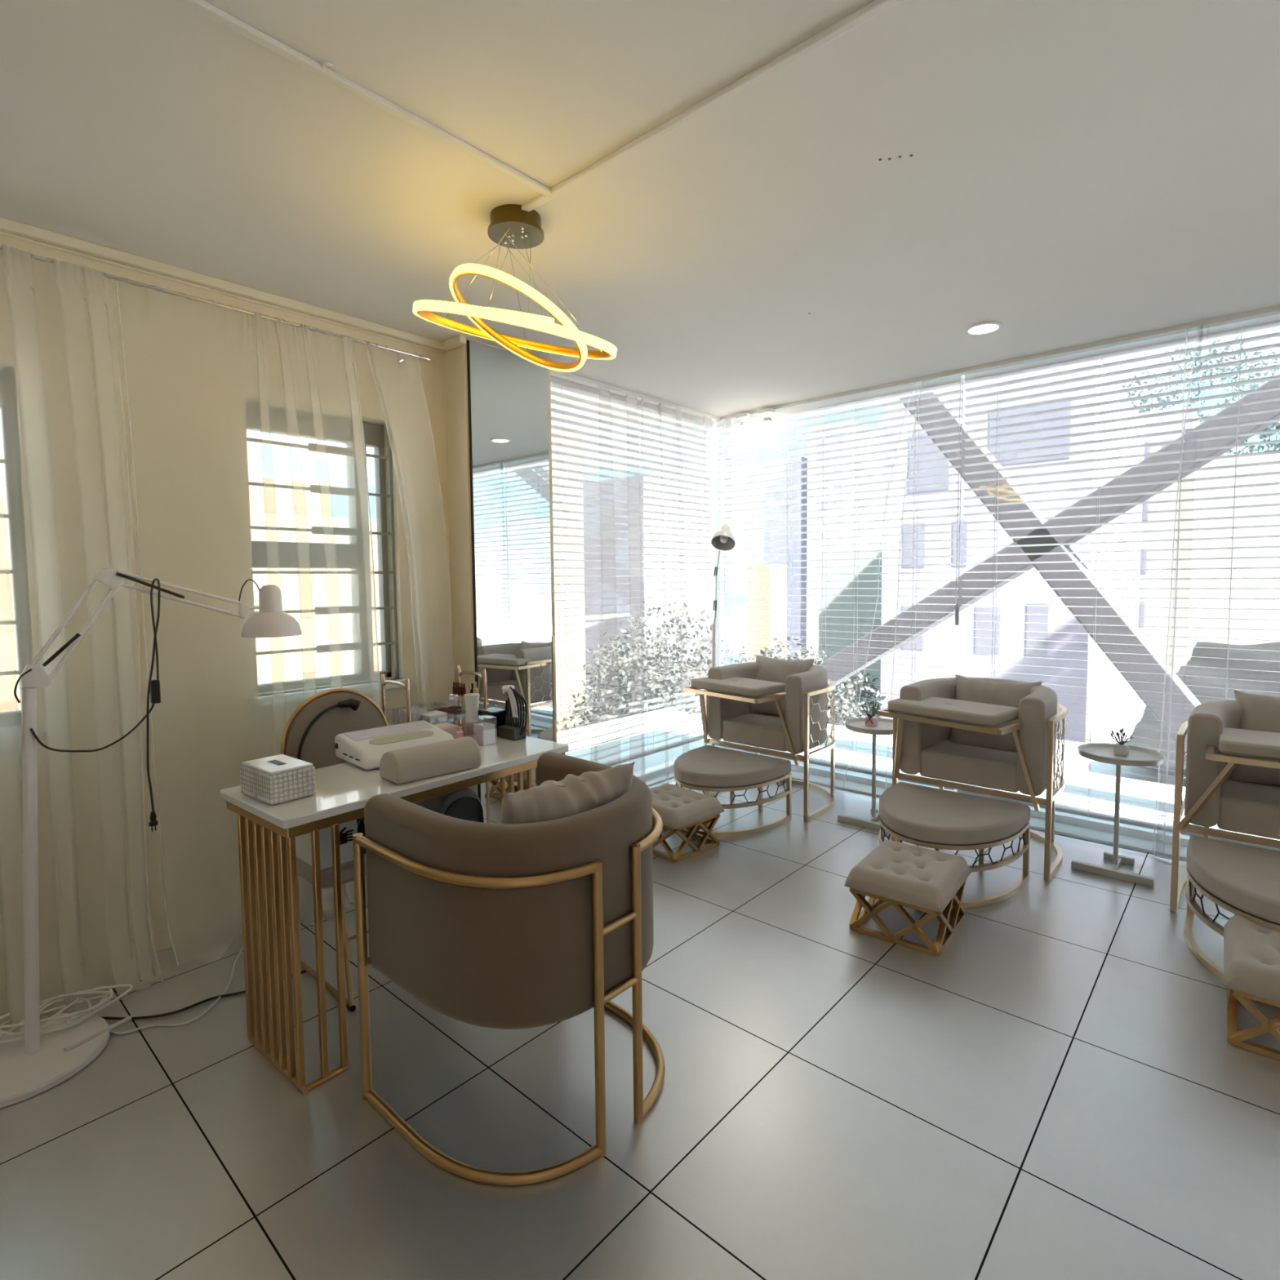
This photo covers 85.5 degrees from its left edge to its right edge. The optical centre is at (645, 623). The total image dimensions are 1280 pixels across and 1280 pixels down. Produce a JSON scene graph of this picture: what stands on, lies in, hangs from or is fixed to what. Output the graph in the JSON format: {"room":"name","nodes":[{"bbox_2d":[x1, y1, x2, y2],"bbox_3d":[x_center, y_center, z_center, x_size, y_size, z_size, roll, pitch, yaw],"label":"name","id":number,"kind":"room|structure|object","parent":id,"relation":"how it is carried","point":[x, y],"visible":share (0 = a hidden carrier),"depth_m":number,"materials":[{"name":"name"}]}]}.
{"room":"salon","nodes":[
{"label":"salon","id":0,"kind":"room"},
{"bbox_2d":[0,234,454,1005],"bbox_3d":[-2.294,-0.005,2.058,0.160,2.500,3.830,3,5,41],"label":"wall","id":1,"kind":"structure","parent":0,"point":[193,367],"depth_m":2.51,"materials":[{"name":"beige paint"}]},
{"bbox_2d":[0,366,53,740],"bbox_3d":[-2.272,-0.218,2.057,0.200,1.195,0.700,3,5,41],"label":"window","id":2,"kind":"structure","parent":1,"relation":"in","point":[11,461],"depth_m":2.28,"materials":[{"name":"grey"}]},
{"bbox_2d":[0,366,33,675],"bbox_3d":[-2.253,-0.234,2.039,0.014,1.160,0.642,3,5,41],"label":"grille","id":3,"kind":"object","parent":2,"relation":"attached to","point":[16,461],"depth_m":2.26,"materials":[{"name":"grey"}]},
{"bbox_2d":[0,245,431,365],"bbox_3d":[-2.018,-1.140,2.106,0.112,0.045,2.990,3,5,41],"label":"curtain rod","id":4,"kind":"object","parent":1,"relation":"attached to","point":[401,357],"visible":1,"depth_m":2.51,"materials":[{"name":"silver metal"}]},
{"bbox_2d":[109,279,163,982],"bbox_3d":[-2.202,0.069,1.707,0.261,2.375,1.625,3,5,41],"label":"sheer curtain","id":5,"kind":"object","parent":4,"relation":"hanging from","point":[110,283],"visible":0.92,"depth_m":2.38,"materials":[{"name":"white fabric"}]},
{"bbox_2d":[115,280,381,965],"bbox_3d":[-1.402,0.001,2.662,0.216,2.375,0.895,3,5,44],"label":"sheer curtain","id":6,"kind":"object","parent":4,"relation":"hanging from","point":[116,281],"visible":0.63,"depth_m":2.44,"materials":[{"name":"white fabric"}]},
{"bbox_2d":[363,343,456,724],"bbox_3d":[-1.046,-0.035,3.177,0.035,2.377,0.425,3,5,41],"label":"sheer curtain","id":7,"kind":"object","parent":4,"relation":"hanging from","point":[363,344],"visible":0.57,"depth_m":3.18,"materials":[{"name":"beige fabric"}]},
{"bbox_2d":[0,217,466,354],"bbox_3d":[-2.177,-1.224,1.867,0.185,0.045,3.830,3,5,41],"label":"trim","id":8,"kind":"structure","parent":1,"relation":"attached to","point":[9,228],"depth_m":2.58,"materials":[{"name":"beige"}]},
{"bbox_2d":[244,401,412,706],"bbox_3d":[-1.407,-0.302,3.030,0.200,1.225,0.690,3,5,41],"label":"window","id":9,"kind":"structure","parent":1,"relation":"in","point":[354,555],"depth_m":3.11,"materials":[{"name":"grey"}]},
{"bbox_2d":[444,337,556,795],"bbox_3d":[-0.786,-0.118,3.631,0.325,2.500,0.530,3,5,41],"label":"wall","id":10,"kind":"structure","parent":0,"point":[455,358],"depth_m":3.35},
{"bbox_2d":[466,339,556,823],"bbox_3d":[-0.658,-0.106,3.512,0.022,2.488,0.492,3,5,41],"label":"wall mirror","id":11,"kind":"object","parent":10,"relation":"attached to","point":[514,642],"visible":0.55,"depth_m":3.47,"materials":[{"name":"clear mirror"}]},
{"bbox_2d":[550,386,717,781],"bbox_3d":[-0.059,-0.189,4.543,0.040,2.488,1.835,3,5,41],"label":"window","id":12,"kind":"structure","parent":10,"relation":"in","point":[643,776],"depth_m":4.71,"materials":[{"name":"white paint"}]},
{"bbox_2d":[550,375,714,766],"bbox_3d":[-0.060,-0.275,4.447,0.054,2.296,1.650,3,5,41],"label":"blind","id":13,"kind":"object","parent":12,"relation":"attached to","point":[556,382],"visible":0.88,"depth_m":4.40,"materials":[{"name":"grey plastic"}]},
{"bbox_2d":[723,382,915,791],"bbox_3d":[1.052,-0.182,4.486,1.344,2.467,0.059,3,5,41],"label":"window frame","id":14,"kind":"structure","parent":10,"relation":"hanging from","point":[914,382],"depth_m":4.26,"materials":[{"name":"white metal"}]},
{"bbox_2d":[550,305,1279,422],"bbox_3d":[1.934,-1.327,2.607,5.250,0.032,1.680,3,5,41],"label":"trim","id":15,"kind":"structure","parent":10,"relation":"attached to","point":[1274,310],"depth_m":3.79,"materials":[{"name":"white paint"}]},
{"bbox_2d":[643,769,1186,859],"bbox_3d":[2.006,1.208,2.879,5.530,0.132,1.890,3,5,41],"label":"trim","id":16,"kind":"structure","parent":10,"relation":"attached to","point":[1060,828],"depth_m":3.68,"materials":[{"name":"white paint"}]},
{"bbox_2d":[715,325,1279,847],"bbox_3d":[2.555,-0.146,3.453,5.390,2.488,0.040,3,5,41],"label":"window","id":17,"kind":"structure","parent":16,"relation":"on","point":[1126,830],"depth_m":4.20,"materials":[{"name":"white paint"}]},
{"bbox_2d":[716,375,964,790],"bbox_3d":[1.176,-0.248,4.544,1.683,2.386,0.054,3,5,41],"label":"blind","id":18,"kind":"object","parent":17,"relation":"attached to","point":[953,381],"visible":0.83,"depth_m":4.41,"materials":[{"name":"grey plastic"}]},
{"bbox_2d":[955,378,963,625],"bbox_3d":[1.775,-0.682,3.914,0.022,1.380,0.021,3,5,41],"label":"blind cord","id":19,"kind":"object","parent":18,"relation":"hanging from","point":[957,606],"visible":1,"depth_m":3.92,"materials":[{"name":"white paint"}]},
{"bbox_2d":[956,314,1279,851],"bbox_3d":[2.671,-0.174,3.220,2.280,2.396,0.054,3,5,41],"label":"blind","id":20,"kind":"object","parent":17,"relation":"attached to","point":[1273,321],"visible":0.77,"depth_m":3.43,"materials":[{"name":"grey plastic"}]},
{"bbox_2d":[884,328,1187,857],"bbox_3d":[1.968,-0.141,3.687,1.377,2.466,0.037,3,5,41],"label":"window frame","id":21,"kind":"structure","parent":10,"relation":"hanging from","point":[1162,855],"depth_m":3.27,"materials":[{"name":"white metal"}]},
{"bbox_2d":[1152,325,1199,862],"bbox_3d":[3.050,-0.091,2.716,1.645,2.466,0.058,3,5,41],"label":"window mullion","id":22,"kind":"object","parent":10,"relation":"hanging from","point":[1157,855],"visible":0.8,"depth_m":3.24,"materials":[{"name":"white metal"}]},
{"bbox_2d":[0,718,1279,1279],"bbox_3d":[3.373,1.435,0.186,13.100,0.250,8.600,3,5,41],"label":"floor","id":23,"kind":"structure","parent":0,"point":[1060,1091],"depth_m":1.78,"materials":[{"name":"tile"}]},
{"bbox_2d":[0,568,302,1108],"bbox_3d":[-1.578,0.531,2.148,0.400,1.404,1.007,3,5,41],"label":"floor lamp","id":24,"kind":"object","parent":23,"relation":"on","point":[30,1066],"visible":0.98,"depth_m":1.96,"materials":[{"name":"white metal"}]},
{"bbox_2d":[0,983,133,1042],"bbox_3d":[-1.790,1.185,2.124,0.208,0.042,0.345,3,5,41],"label":"cable","id":25,"kind":"object","parent":24,"relation":"on","point":[80,1015],"visible":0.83,"depth_m":2.11,"materials":[{"name":"white plastic"}]},
{"bbox_2d":[63,1015,131,1052],"bbox_3d":[-1.620,1.214,2.052,0.012,0.023,0.176,1,4,22],"label":"stick","id":26,"kind":"object","parent":24,"relation":"on","point":[110,1027],"visible":1,"depth_m":2.04,"materials":[{"name":"white"}]},
{"bbox_2d":[150,679,160,703],"bbox_3d":[-1.524,0.211,2.152,0.022,0.073,0.024,3,5,41],"label":"switch","id":27,"kind":"object","parent":24,"relation":"attached to","point":[155,692],"depth_m":2.14,"materials":[{"name":"black plastic"}]},
{"bbox_2d":[60,945,243,1034],"bbox_3d":[-1.509,1.201,2.272,0.324,0.046,0.559,2,4,31],"label":"cable","id":28,"kind":"object","parent":23,"relation":"on","point":[242,948],"visible":0.82,"depth_m":2.13,"materials":[{"name":"white plastic"}]},
{"bbox_2d":[42,969,306,1020],"bbox_3d":[-1.514,1.216,2.231,0.746,0.022,0.124,-2,4,-19],"label":"cable","id":29,"kind":"object","parent":23,"relation":"on","point":[304,971],"visible":0.52,"depth_m":2.18,"materials":[{"name":"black plastic"}]},
{"bbox_2d":[269,688,388,1012],"bbox_3d":[-0.992,0.731,2.494,0.539,0.954,0.570,3,5,41],"label":"chair","id":30,"kind":"object","parent":23,"relation":"on","point":[318,748],"visible":0.32,"depth_m":2.54,"materials":[{"name":"fabric"}]},
{"bbox_2d":[295,819,357,870],"bbox_3d":[-1.036,0.662,2.237,0.192,0.188,0.125,3,5,41],"label":"carton","id":31,"kind":"object","parent":30,"relation":"on","point":[347,829],"visible":0.41,"depth_m":2.19,"materials":[{"name":"white paint"}]},
{"bbox_2d":[339,826,353,844],"bbox_3d":[-0.953,0.669,2.187,0.002,0.053,0.060,3,5,41],"label":"print","id":32,"kind":"object","parent":31,"relation":"attached to","point":[346,833],"depth_m":2.19,"materials":[{"name":"black"}]},
{"bbox_2d":[297,697,360,759],"bbox_3d":[-1.169,0.445,2.569,0.045,0.316,0.236,3,5,41],"label":"strap","id":33,"kind":"object","parent":30,"relation":"hanging from","point":[353,704],"visible":0.81,"depth_m":2.58,"materials":[{"name":"black"}]},
{"bbox_2d":[219,734,568,1093],"bbox_3d":[-0.762,0.841,2.315,0.430,0.751,1.020,2,5,39],"label":"desk","id":34,"kind":"object","parent":23,"relation":"on","point":[343,790],"visible":0.66,"depth_m":1.92,"materials":[{"name":"metal"}]},
{"bbox_2d":[240,754,315,804],"bbox_3d":[-1.053,0.441,1.981,0.196,0.091,0.124,2,5,38],"label":"tissue box","id":35,"kind":"object","parent":34,"relation":"on","point":[281,778],"visible":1,"depth_m":1.93,"materials":[{"name":"white plastic"}]},
{"bbox_2d":[334,720,453,769],"bbox_3d":[-0.864,0.413,2.402,0.267,0.087,0.334,3,5,45],"label":"collector","id":36,"kind":"object","parent":34,"relation":"on","point":[364,748],"visible":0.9,"depth_m":2.35,"materials":[{"name":"white plastic"}]},
{"bbox_2d":[379,736,481,784],"bbox_3d":[-0.677,0.425,2.193,0.128,0.090,0.290,3,5,44],"label":"hand rest cushion","id":37,"kind":"object","parent":34,"relation":"on","point":[398,766],"visible":1,"depth_m":2.13,"materials":[{"name":"fabric"}]},
{"bbox_2d":[463,693,479,735],"bbox_3d":[-0.681,0.356,2.721,0.060,0.165,0.060,3,5,41],"label":"dispenser bottle","id":38,"kind":"object","parent":34,"relation":"on","point":[471,700],"visible":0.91,"depth_m":2.70,"materials":[{"name":"white plastic"}]},
{"bbox_2d":[473,722,495,746],"bbox_3d":[-0.599,0.397,2.577,0.068,0.100,0.062,3,5,41],"label":"box","id":39,"kind":"object","parent":34,"relation":"on","point":[484,732],"visible":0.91,"depth_m":2.56,"materials":[{"name":"white plastic"}]},
{"bbox_2d":[476,684,527,737],"bbox_3d":[-0.549,0.341,2.691,0.236,0.197,0.109,3,5,41],"label":"stand","id":40,"kind":"object","parent":34,"relation":"on","point":[498,717],"visible":0.86,"depth_m":2.68,"materials":[{"name":"black plastic"}]},
{"bbox_2d":[497,724,525,740],"bbox_3d":[-0.515,0.418,2.671,0.100,0.045,0.060,3,5,41],"label":"case","id":41,"kind":"object","parent":34,"relation":"on","point":[505,731],"visible":0.84,"depth_m":2.64,"materials":[{"name":"grey plastic"}]},
{"bbox_2d":[380,665,490,822],"bbox_3d":[-0.930,0.688,3.099,0.258,0.958,0.396,3,5,41],"label":"trolley","id":42,"kind":"object","parent":23,"relation":"on","point":[406,686],"visible":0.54,"depth_m":3.14,"materials":[{"name":"gold metal"}]},
{"bbox_2d":[395,706,428,723],"bbox_3d":[-1.001,0.395,2.988,0.150,0.059,0.110,3,5,41],"label":"container","id":43,"kind":"object","parent":42,"relation":"on","point":[416,713],"visible":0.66,"depth_m":2.96,"materials":[{"name":"plastic"}]},
{"bbox_2d":[422,710,447,723],"bbox_3d":[-0.909,0.403,2.979,0.120,0.040,0.120,3,5,41],"label":"container","id":44,"kind":"object","parent":42,"relation":"on","point":[433,717],"visible":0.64,"depth_m":2.95,"materials":[{"name":"plastic"}]},
{"bbox_2d":[426,706,466,719],"bbox_3d":[-0.890,0.401,3.125,0.155,0.026,0.161,3,5,41],"label":"tray","id":45,"kind":"object","parent":42,"relation":"on","point":[453,712],"visible":0.69,"depth_m":3.11,"materials":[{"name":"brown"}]},
{"bbox_2d":[352,751,665,1186],"bbox_3d":[-0.290,0.840,1.861,0.628,0.800,0.709,3,5,41],"label":"armchair","id":46,"kind":"object","parent":23,"relation":"on","point":[538,924],"visible":0.94,"depth_m":1.60,"materials":[{"name":"gold metal"}]},
{"bbox_2d":[413,787,484,822],"bbox_3d":[-0.737,0.658,2.500,0.230,0.159,0.215,3,5,41],"label":"throw pillow","id":47,"kind":"object","parent":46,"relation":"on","point":[465,804],"visible":0.34,"depth_m":2.44,"materials":[{"name":"grey fabric"}]},
{"bbox_2d":[499,761,635,823],"bbox_3d":[-0.224,0.567,1.801,0.241,0.375,0.422,3,5,41],"label":"throw pillow","id":48,"kind":"object","parent":46,"relation":"on","point":[572,795],"visible":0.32,"depth_m":1.70,"materials":[{"name":"fabric"}]},
{"bbox_2d":[649,783,724,862],"bbox_3d":[0.131,1.006,3.559,0.358,0.244,0.418,-4,5,-43],"label":"tufted ottoman","id":49,"kind":"object","parent":23,"relation":"on","point":[679,809],"visible":0.76,"depth_m":3.43,"materials":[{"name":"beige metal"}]},
{"bbox_2d":[649,783,724,828],"bbox_3d":[0.130,0.921,3.554,0.358,0.074,0.418,-4,5,-43],"label":"cushion","id":50,"kind":"object","parent":49,"relation":"on","point":[677,807],"depth_m":3.44,"materials":[{"name":"fabric"}]},
{"bbox_2d":[711,524,735,746],"bbox_3d":[0.517,0.180,4.805,0.290,1.732,0.290,3,5,41],"label":"floor lamp","id":51,"kind":"object","parent":23,"relation":"on","point":[723,539],"visible":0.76,"depth_m":4.77,"materials":[{"name":"white"}]},
{"bbox_2d":[673,745,791,836],"bbox_3d":[0.421,0.938,3.893,0.594,0.335,0.554,3,5,41],"label":"footstool","id":52,"kind":"object","parent":23,"relation":"on","point":[707,768],"visible":0.84,"depth_m":3.76,"materials":[{"name":"grey fabric"}]},
{"bbox_2d":[673,745,791,787],"bbox_3d":[0.419,0.807,3.885,0.594,0.073,0.554,3,5,41],"label":"cushion","id":53,"kind":"object","parent":52,"relation":"on","point":[706,766],"depth_m":3.77,"materials":[{"name":"fabric"}]},
{"bbox_2d":[683,662,835,821],"bbox_3d":[0.739,0.673,4.240,0.778,0.815,0.843,3,5,41],"label":"armchair","id":54,"kind":"object","parent":23,"relation":"on","point":[726,699],"visible":0.92,"depth_m":4.02,"materials":[{"name":"fabric"}]},
{"bbox_2d":[683,676,799,765],"bbox_3d":[0.586,0.559,4.094,0.735,0.438,0.435,3,5,41],"label":"tray","id":55,"kind":"object","parent":54,"relation":"on","point":[722,700],"depth_m":4.05,"materials":[{"name":"fabric"}]},
{"bbox_2d":[750,654,814,716],"bbox_3d":[0.852,0.401,4.364,0.416,0.382,0.209,3,5,41],"label":"throw pillow","id":56,"kind":"object","parent":54,"relation":"on","point":[777,670],"visible":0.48,"depth_m":4.33,"materials":[{"name":"fabric"}]},
{"bbox_2d":[837,717,893,830],"bbox_3d":[1.284,0.825,3.861,0.332,0.547,0.332,3,5,41],"label":"side table","id":57,"kind":"object","parent":23,"relation":"on","point":[885,726],"visible":0.73,"depth_m":3.83,"materials":[{"name":"white metal"}]},
{"bbox_2d":[844,840,971,955],"bbox_3d":[1.034,1.050,2.713,0.358,0.244,0.418,2,5,38],"label":"tufted ottoman","id":58,"kind":"object","parent":23,"relation":"on","point":[900,874],"visible":1,"depth_m":2.60,"materials":[{"name":"fabric"}]},
{"bbox_2d":[844,840,971,912],"bbox_3d":[1.033,0.965,2.708,0.358,0.074,0.418,2,5,38],"label":"cushion","id":59,"kind":"object","parent":58,"relation":"on","point":[914,877],"depth_m":2.61,"materials":[{"name":"fabric"}]},
{"bbox_2d":[878,782,1030,907],"bbox_3d":[1.314,0.980,3.082,0.594,0.335,0.554,3,5,41],"label":"footstool","id":60,"kind":"object","parent":23,"relation":"on","point":[937,819],"visible":0.8,"depth_m":2.95,"materials":[{"name":"fabric"}]},
{"bbox_2d":[879,782,1030,844],"bbox_3d":[1.313,0.850,3.074,0.594,0.073,0.554,3,5,41],"label":"cushion","id":61,"kind":"object","parent":60,"relation":"on","point":[913,814],"depth_m":2.97,"materials":[{"name":"fabric"}]},
{"bbox_2d":[876,677,1066,881],"bbox_3d":[1.640,0.714,3.439,0.746,0.815,0.848,3,5,41],"label":"armchair","id":62,"kind":"object","parent":23,"relation":"on","point":[924,714],"visible":0.92,"depth_m":3.24,"materials":[{"name":"fabric"}]},
{"bbox_2d":[876,696,1039,811],"bbox_3d":[1.489,0.600,3.295,0.703,0.438,0.445,3,5,41],"label":"tray","id":63,"kind":"object","parent":62,"relation":"on","point":[916,748],"depth_m":3.26,"materials":[{"name":"fabric"}]},
{"bbox_2d":[949,674,1042,751],"bbox_3d":[1.767,0.470,3.515,0.410,0.382,0.207,3,5,41],"label":"throw pillow","id":64,"kind":"object","parent":62,"relation":"on","point":[1000,693],"visible":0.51,"depth_m":3.48,"materials":[{"name":"fabric"}]},
{"bbox_2d":[817,373,1279,686],"bbox_3d":[2.714,-0.667,4.239,5.491,3.692,0.200,3,5,41],"label":"brace","id":65,"kind":"object","parent":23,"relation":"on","point":[879,651],"visible":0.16,"depth_m":4.25,"materials":[{"name":"grey metal"}]},
{"bbox_2d":[898,391,1201,754],"bbox_3d":[2.281,-0.961,4.603,3.603,4.810,0.200,3,5,41],"label":"brace","id":66,"kind":"object","parent":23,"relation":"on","point":[1144,695],"visible":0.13,"depth_m":4.22,"materials":[{"name":"grey metal"}]},
{"bbox_2d":[1071,742,1164,887],"bbox_3d":[2.184,0.858,3.198,0.332,0.547,0.332,3,5,41],"label":"side table","id":67,"kind":"object","parent":23,"relation":"on","point":[1098,752],"visible":0.94,"depth_m":3.17,"materials":[{"name":"white metal"}]},
{"bbox_2d":[1110,727,1133,756],"bbox_3d":[2.188,0.543,3.179,0.089,0.120,0.103,2,4,32],"label":"potted succulent","id":68,"kind":"object","parent":67,"relation":"on","point":[1120,748],"visible":1,"depth_m":3.17,"materials":[{"name":"green plant"}]},
{"bbox_2d":[1124,641,1279,776],"bbox_3d":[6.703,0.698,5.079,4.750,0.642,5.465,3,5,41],"label":"car","id":69,"kind":"object","parent":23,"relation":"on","point":[1202,682],"visible":0.48,"depth_m":6.78,"materials":[{"name":"metal"}]},
{"bbox_2d":[1169,700,1279,912],"bbox_3d":[2.519,0.753,2.688,0.712,0.815,0.808,3,5,41],"label":"armchair","id":70,"kind":"object","parent":23,"relation":"on","point":[1215,736],"visible":0.89,"depth_m":2.67,"materials":[{"name":"fabric"}]},
{"bbox_2d":[1175,728,1279,831],"bbox_3d":[2.369,0.640,2.515,0.692,0.436,0.364,3,5,41],"label":"tray","id":71,"kind":"object","parent":70,"relation":"on","point":[1207,803],"depth_m":2.66,"materials":[{"name":"fabric"}]},
{"bbox_2d":[1230,689,1279,786],"bbox_3d":[2.621,0.482,2.782,0.415,0.382,0.210,3,5,41],"label":"throw pillow","id":72,"kind":"object","parent":70,"relation":"on","point":[1261,713],"visible":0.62,"depth_m":2.83,"materials":[{"name":"fabric"}]},
{"bbox_2d":[1183,835,1279,980],"bbox_3d":[2.184,1.019,2.332,0.594,0.335,0.554,3,5,41],"label":"footstool","id":73,"kind":"object","parent":23,"relation":"on","point":[1242,880],"visible":0.8,"depth_m":2.38,"materials":[{"name":"fabric"}]},
{"bbox_2d":[1186,835,1279,924],"bbox_3d":[2.183,0.888,2.324,0.594,0.073,0.554,3,5,41],"label":"cushion","id":74,"kind":"object","parent":73,"relation":"on","point":[1243,880],"depth_m":2.37,"materials":[{"name":"fabric"}]},
{"bbox_2d":[1223,915,1279,1060],"bbox_3d":[1.930,1.084,2.033,0.358,0.244,0.418,2,5,40],"label":"tufted ottoman","id":75,"kind":"object","parent":23,"relation":"on","point":[1251,950],"visible":0.99,"depth_m":1.98,"materials":[{"name":"fabric"}]},
{"bbox_2d":[1223,915,1279,1002],"bbox_3d":[1.929,0.999,2.028,0.358,0.074,0.418,2,5,40],"label":"cushion","id":76,"kind":"object","parent":75,"relation":"on","point":[1251,950],"depth_m":2.01,"materials":[{"name":"fabric"}]},
{"bbox_2d":[0,0,1279,428],"bbox_3d":[0.323,-1.815,0.950,5.900,1.200,6.240,3,5,41],"label":"ceiling","id":77,"kind":"structure","parent":0,"point":[1077,172],"depth_m":1.92,"materials":[{"name":"paint"}]},
{"bbox_2d":[176,0,551,195],"bbox_3d":[-1.378,-1.181,0.805,0.026,0.014,3.300,3,5,41],"label":"conduit","id":78,"kind":"object","parent":77,"relation":"attached to","point":[202,6],"visible":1,"depth_m":1.59,"materials":[{"name":"paint"}]},
{"bbox_2d":[413,204,617,371],"bbox_3d":[-0.395,-1.042,2.131,0.599,0.476,0.618,3,5,41],"label":"chandelier","id":79,"kind":"object","parent":77,"relation":"hanging from","point":[510,226],"visible":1,"depth_m":2.12,"materials":[{"name":"brown metal"}]},
{"bbox_2d":[521,0,902,211],"bbox_3d":[1.110,-1.206,0.814,4.100,0.014,0.026,3,5,41],"label":"conduit","id":80,"kind":"object","parent":77,"relation":"attached to","point":[875,7],"visible":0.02,"depth_m":1.62,"materials":[{"name":"paint"}]},
{"bbox_2d":[964,320,1003,334],"bbox_3d":[1.556,-1.361,3.187,0.162,0.010,0.162,3,5,41],"label":"recessed light","id":81,"kind":"object","parent":77,"relation":"in","point":[987,326],"visible":1,"depth_m":3.18,"materials":[{"name":"white paint"}]},
{"label":"outside","id":82,"kind":"structure","parent":0,"visible":0},
{"bbox_2d":[721,616,746,666],"bbox_3d":[33.264,7.762,37.980,300.000,0.200,220.000,3,5,41],"label":"ground","id":83,"kind":"structure","parent":82,"point":[735,628],"depth_m":128.15,"materials":[{"name":"white"}]},
{"bbox_2d":[0,497,381,712],"bbox_3d":[-7.497,4.213,9.105,3.006,11.300,11.200,3,5,41],"label":"block","id":84,"kind":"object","parent":83,"relation":"on","point":[299,591],"visible":0.06,"depth_m":9.63,"materials":[{"name":"white"}]},
{"bbox_2d":[248,475,331,517],"bbox_3d":[-12.447,2.670,19.288,4.000,13.200,6.000,3,5,41],"label":"block","id":85,"kind":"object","parent":83,"relation":"on","point":[264,500],"visible":0.14,"depth_m":18.95,"materials":[{"name":"white"}]},
{"bbox_2d":[551,421,586,732],"bbox_3d":[-3.916,1.285,23.263,3.406,15.300,2.000,3,5,41],"label":"building","id":86,"kind":"structure","parent":83,"relation":"on","point":[571,659],"depth_m":22.21,"materials":[{"name":"white"}]},
{"bbox_2d":[582,475,721,725],"bbox_3d":[-1.468,1.577,28.611,8.006,14.000,4.600,3,5,41],"label":"block","id":87,"kind":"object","parent":83,"relation":"on","point":[611,624],"visible":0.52,"depth_m":25.26,"materials":[{"name":"grey"}]},
{"bbox_2d":[566,598,754,729],"bbox_3d":[0.495,4.255,18.311,5.803,9.913,5.704,2,4,30],"label":"bush","id":88,"kind":"object","parent":83,"relation":"on","point":[615,654],"visible":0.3,"depth_m":17.20,"materials":[{"name":"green plant"}]},
{"bbox_2d":[655,666,701,715],"bbox_3d":[0.942,5.207,15.644,4.117,8.338,4.227,0,4,14],"label":"tree","id":89,"kind":"object","parent":83,"relation":"on","point":[687,704],"visible":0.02,"depth_m":15.92,"materials":[{"name":"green plant"}]},
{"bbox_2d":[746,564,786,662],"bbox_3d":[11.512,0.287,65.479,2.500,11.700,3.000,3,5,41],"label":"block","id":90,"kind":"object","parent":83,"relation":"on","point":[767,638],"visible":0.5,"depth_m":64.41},
{"bbox_2d":[763,456,807,660],"bbox_3d":[15.279,-5.364,71.102,4.300,22.200,5.006,3,5,41],"label":"building","id":91,"kind":"structure","parent":83,"relation":"on","point":[797,620],"depth_m":68.58,"materials":[{"name":"white"}]},
{"bbox_2d":[738,635,886,726],"bbox_3d":[3.741,4.768,17.012,4.446,8.987,4.347,-1,4,-11],"label":"tree","id":92,"kind":"object","parent":83,"relation":"on","point":[848,693],"visible":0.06,"depth_m":16.71,"materials":[{"name":"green plant"}]},
{"bbox_2d":[806,421,879,660],"bbox_3d":[19.127,-6.293,66.947,4.500,24.500,6.006,3,5,41],"label":"building","id":93,"kind":"structure","parent":83,"relation":"on","point":[811,627],"depth_m":64.69,"materials":[{"name":"grey"}]},
{"bbox_2d":[817,548,882,718],"bbox_3d":[10.208,2.847,27.303,4.300,11.400,6.000,3,5,41],"label":"building","id":94,"kind":"structure","parent":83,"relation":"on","point":[864,628],"depth_m":25.45,"materials":[{"name":"white"}]},
{"bbox_2d":[851,460,883,549],"bbox_3d":[21.951,-4.318,64.579,3.000,20.800,6.006,3,5,41],"label":"building","id":95,"kind":"structure","parent":83,"relation":"on","point":[875,486],"depth_m":61.94,"materials":[{"name":"white"}]},
{"bbox_2d":[880,361,1145,743],"bbox_3d":[9.685,1.859,17.981,4.200,14.550,7.506,3,5,41],"label":"building","id":96,"kind":"structure","parent":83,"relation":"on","point":[1108,675],"depth_m":14.93,"materials":[{"name":"grey"}]},
{"bbox_2d":[1134,405,1199,726],"bbox_3d":[15.970,1.365,22.074,2.250,14.900,6.006,3,5,41],"label":"building","id":97,"kind":"structure","parent":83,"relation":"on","point":[1140,705],"depth_m":19.41,"materials":[{"name":"grey"}]},
{"bbox_2d":[1120,336,1279,456],"bbox_3d":[21.087,-1.771,26.935,6.117,20.454,6.375,-3,5,-38],"label":"tree","id":98,"kind":"object","parent":83,"relation":"on","point":[1233,357],"visible":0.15,"depth_m":26.26,"materials":[{"name":"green plant"}]},
{"bbox_2d":[1151,453,1279,672],"bbox_3d":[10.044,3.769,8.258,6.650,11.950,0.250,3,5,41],"label":"building","id":99,"kind":"structure","parent":83,"relation":"on","point":[1268,552],"depth_m":9.59,"materials":[{"name":"white"}]},
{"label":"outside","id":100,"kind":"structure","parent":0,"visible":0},
{"bbox_2d":[556,703,893,753],"bbox_3d":[3.948,2.649,2.710,21.500,0.200,15.000,3,5,41],"label":"planter","id":101,"kind":"structure","parent":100,"point":[868,738],"depth_m":12.77,"materials":[{"name":"white"}]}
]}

